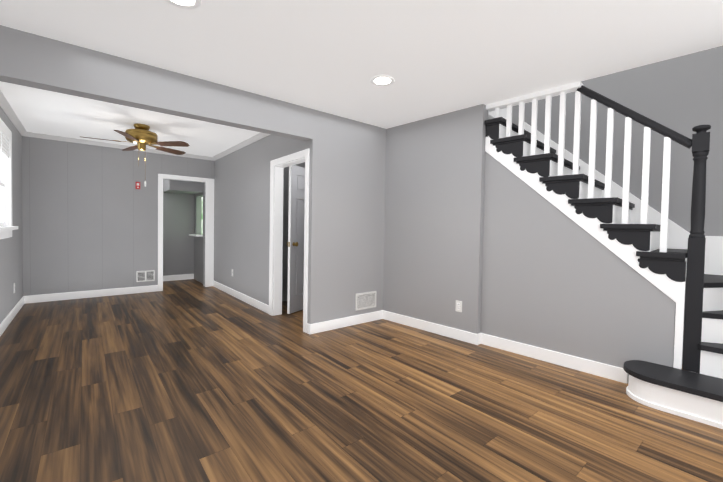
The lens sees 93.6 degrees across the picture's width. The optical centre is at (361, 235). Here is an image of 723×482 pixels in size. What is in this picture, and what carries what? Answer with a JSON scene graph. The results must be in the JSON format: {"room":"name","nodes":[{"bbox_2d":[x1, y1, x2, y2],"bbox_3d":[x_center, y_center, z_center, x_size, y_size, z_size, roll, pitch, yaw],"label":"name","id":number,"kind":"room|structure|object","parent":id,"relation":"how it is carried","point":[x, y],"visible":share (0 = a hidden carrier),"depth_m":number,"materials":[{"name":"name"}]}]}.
{"room":"living room","nodes":[
{"label":"living room","id":0,"kind":"room"},
{"bbox_2d":[0,107,22,323],"bbox_3d":[-1.934,-0.098,1.216,0.120,2.400,9.247,0,2,-39],"label":"wall","id":1,"kind":"structure","parent":0,"point":[11,261],"depth_m":4.15,"materials":[{"name":"grey paint"}]},
{"bbox_2d":[0,118,17,238],"bbox_3d":[-3.783,-0.588,3.512,0.205,1.400,1.250,0,2,-39],"label":"window","id":2,"kind":"structure","parent":1,"relation":"in","point":[6,222],"depth_m":3.81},
{"bbox_2d":[0,90,27,136],"bbox_3d":[-3.622,-1.355,3.417,0.058,0.058,3.387,0,2,-39],"label":"crown molding","id":3,"kind":"structure","parent":1,"relation":"attached to","point":[8,110],"depth_m":3.87,"materials":[{"name":"white wood"}]},
{"bbox_2d":[0,274,627,383],"bbox_3d":[-0.709,1.027,2.890,3.891,0.110,10.220,0,2,-39],"label":"baseboard","id":4,"kind":"structure","parent":1,"relation":"attached to","point":[615,373],"depth_m":3.76,"materials":[{"name":"white wood"}]},
{"bbox_2d":[22,136,213,295],"bbox_3d":[-3.254,-0.243,6.027,3.926,2.400,0.120,0,2,-39],"label":"wall","id":5,"kind":"structure","parent":0,"point":[90,217],"depth_m":5.20,"materials":[{"name":"grey paint"}]},
{"bbox_2d":[26,132,210,159],"bbox_3d":[-3.722,-1.409,5.485,2.400,0.058,0.058,0,2,-39],"label":"crown molding","id":6,"kind":"structure","parent":5,"relation":"attached to","point":[30,134],"depth_m":5.23,"materials":[{"name":"white wood"}]},
{"bbox_2d":[136,270,154,281],"bbox_3d":[-3.616,0.685,5.684,0.262,0.180,0.010,0,2,-39],"label":"air vent","id":7,"kind":"object","parent":5,"relation":"in","point":[144,276],"visible":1,"depth_m":5.68,"materials":[{"name":"white metal"}]},
{"bbox_2d":[158,174,213,290],"bbox_3d":[-3.151,-0.045,6.107,0.907,2.005,0.138,0,2,-39],"label":"trim","id":8,"kind":"structure","parent":5,"relation":"attached to","point":[208,237],"depth_m":6.25,"materials":[{"name":"white wood"}]},
{"bbox_2d":[0,25,312,140],"bbox_3d":[-1.545,-1.176,2.843,2.548,0.313,0.140,0,2,-39],"label":"header beam","id":9,"kind":"structure","parent":0,"point":[27,59],"depth_m":2.61,"materials":[{"name":"grey paint"}]},
{"bbox_2d":[163,179,203,282],"bbox_3d":[-3.392,-0.260,6.612,0.720,2.400,0.960,0,2,-39],"label":"wall","id":10,"kind":"structure","parent":0,"point":[182,221],"depth_m":6.18,"materials":[{"name":"grey paint"}]},
{"bbox_2d":[189,234,202,236],"bbox_3d":[-3.305,0.003,6.768,0.130,0.030,0.570,0,2,-39],"label":"sill","id":11,"kind":"structure","parent":10,"relation":"attached to","point":[196,235],"depth_m":6.59,"materials":[{"name":"white wood"}]},
{"bbox_2d":[202,197,202,233],"bbox_3d":[-3.168,-0.413,6.883,0.010,0.900,0.600,0,2,-39],"label":"room window","id":12,"kind":"structure","parent":10,"relation":"in","point":[202,215],"depth_m":7.03,"materials":[{"name":"white"}]},
{"bbox_2d":[214,135,306,304],"bbox_3d":[-1.639,-0.190,5.071,0.120,2.400,3.407,0,2,-39],"label":"wall","id":13,"kind":"structure","parent":0,"point":[241,211],"depth_m":5.08,"materials":[{"name":"grey paint"}]},
{"bbox_2d":[211,132,270,160],"bbox_3d":[-1.694,-1.361,4.993,0.058,0.058,3.387,0,2,-39],"label":"crown molding","id":14,"kind":"structure","parent":13,"relation":"attached to","point":[260,135],"depth_m":5.15,"materials":[{"name":"white wood"}]},
{"bbox_2d":[269,148,309,332],"bbox_3d":[-0.838,0.051,4.077,0.138,1.995,0.960,0,2,-39],"label":"trim","id":15,"kind":"structure","parent":13,"relation":"attached to","point":[276,243],"depth_m":4.35,"materials":[{"name":"white wood"}]},
{"bbox_2d":[282,162,304,300],"bbox_3d":[-1.163,-0.187,5.261,0.858,2.400,0.100,0,2,-39],"label":"wall","id":16,"kind":"structure","parent":0,"point":[285,233],"depth_m":5.20,"materials":[{"name":"grey paint"}]},
{"bbox_2d":[307,109,385,323],"bbox_3d":[-0.157,-0.137,4.005,1.066,2.400,0.120,0,2,-39],"label":"wall","id":17,"kind":"structure","parent":0,"point":[347,167],"depth_m":3.89,"materials":[{"name":"grey paint"}]},
{"bbox_2d":[355,291,376,310],"bbox_3d":[0.057,0.796,4.133,0.326,0.201,0.010,0,2,-39],"label":"air vent","id":18,"kind":"object","parent":17,"relation":"in","point":[365,300],"visible":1,"depth_m":4.12,"materials":[{"name":"white metal"}]},
{"bbox_2d":[0,279,722,481],"bbox_3d":[-0.290,1.126,3.417,5.446,0.100,10.500,0,2,-39],"label":"floor","id":19,"kind":"structure","parent":0,"point":[190,380],"depth_m":2.18,"materials":[{"name":"brown wood"}]},
{"bbox_2d":[485,85,722,428],"bbox_3d":[2.252,-0.094,2.729,1.199,2.462,2.414,0,2,-44],"label":"staircase","id":20,"kind":"structure","parent":19,"relation":"on","point":[664,254],"depth_m":2.54,"materials":[{"name":"white wood"}]},
{"bbox_2d":[0,0,722,156],"bbox_3d":[-0.015,-1.853,2.714,4.996,1.100,9.247,0,2,-39],"label":"ceiling","id":21,"kind":"structure","parent":0,"point":[475,52],"depth_m":2.34,"materials":[{"name":"white paint"}]},
{"bbox_2d":[79,123,189,186],"bbox_3d":[-2.825,-1.004,4.310,1.166,0.774,1.171,0,2,-39],"label":"ceiling fan","id":22,"kind":"object","parent":21,"relation":"hanging from","point":[141,136],"visible":1,"depth_m":4.25,"materials":[{"name":"gold metal"}]},
{"bbox_2d":[166,0,200,8],"bbox_3d":[-0.984,-1.294,1.845,0.204,0.006,0.204,0,2,-39],"label":"recessed light","id":23,"kind":"object","parent":21,"relation":"in","point":[194,4],"visible":1,"depth_m":1.90,"materials":[{"name":"white plastic"}]},
{"bbox_2d":[370,75,394,85],"bbox_3d":[0.177,-1.300,2.858,0.204,0.006,0.204,0,2,-39],"label":"recessed light","id":24,"kind":"object","parent":21,"relation":"in","point":[380,80],"visible":1,"depth_m":2.85,"materials":[{"name":"white plastic"}]},
{"bbox_2d":[383,104,487,333],"bbox_3d":[0.733,-0.120,3.923,0.115,2.400,1.405,0,2,-44],"label":"wall","id":25,"kind":"structure","parent":0,"point":[434,206],"depth_m":3.74,"materials":[{"name":"grey paint"}]},
{"bbox_2d":[455,300,461,311],"bbox_3d":[1.017,0.743,3.549,0.008,0.116,0.072,0,2,-44],"label":"outlet","id":26,"kind":"object","parent":25,"relation":"attached to","point":[458,306],"visible":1,"depth_m":3.55,"materials":[{"name":"white plastic"}]},
{"bbox_2d":[486,81,582,111],"bbox_3d":[1.556,-1.264,3.123,0.100,0.042,0.810,0,2,-44],"label":"trim","id":27,"kind":"structure","parent":25,"relation":"attached to","point":[554,91],"depth_m":3.06,"materials":[{"name":"white wood"}]},
{"bbox_2d":[480,151,675,382],"bbox_3d":[1.753,0.151,2.938,0.070,1.944,1.442,0,2,-44],"label":"wall","id":28,"kind":"structure","parent":0,"point":[554,278],"depth_m":2.94,"materials":[{"name":"grey paint"}]},
{"bbox_2d":[512,46,722,363],"bbox_3d":[2.876,-0.610,3.019,0.100,3.500,5.800,0,2,-44],"label":"wall","id":29,"kind":"structure","parent":0,"point":[682,95],"depth_m":3.08,"materials":[{"name":"grey paint"}]},
{"bbox_3d":[-0.364,-0.163,4.882,0.100,2.400,1.500,0,2,-39],"label":"wall","id":30,"kind":"structure","parent":0,"visible":0},
{"bbox_2d":[287,165,304,313],"bbox_3d":[-0.758,0.051,4.697,0.662,1.943,0.344,0,2,-39],"label":"door","id":31,"kind":"structure","parent":30,"relation":"in","point":[296,215],"depth_m":4.50,"materials":[{"name":"white wood"}]}
]}

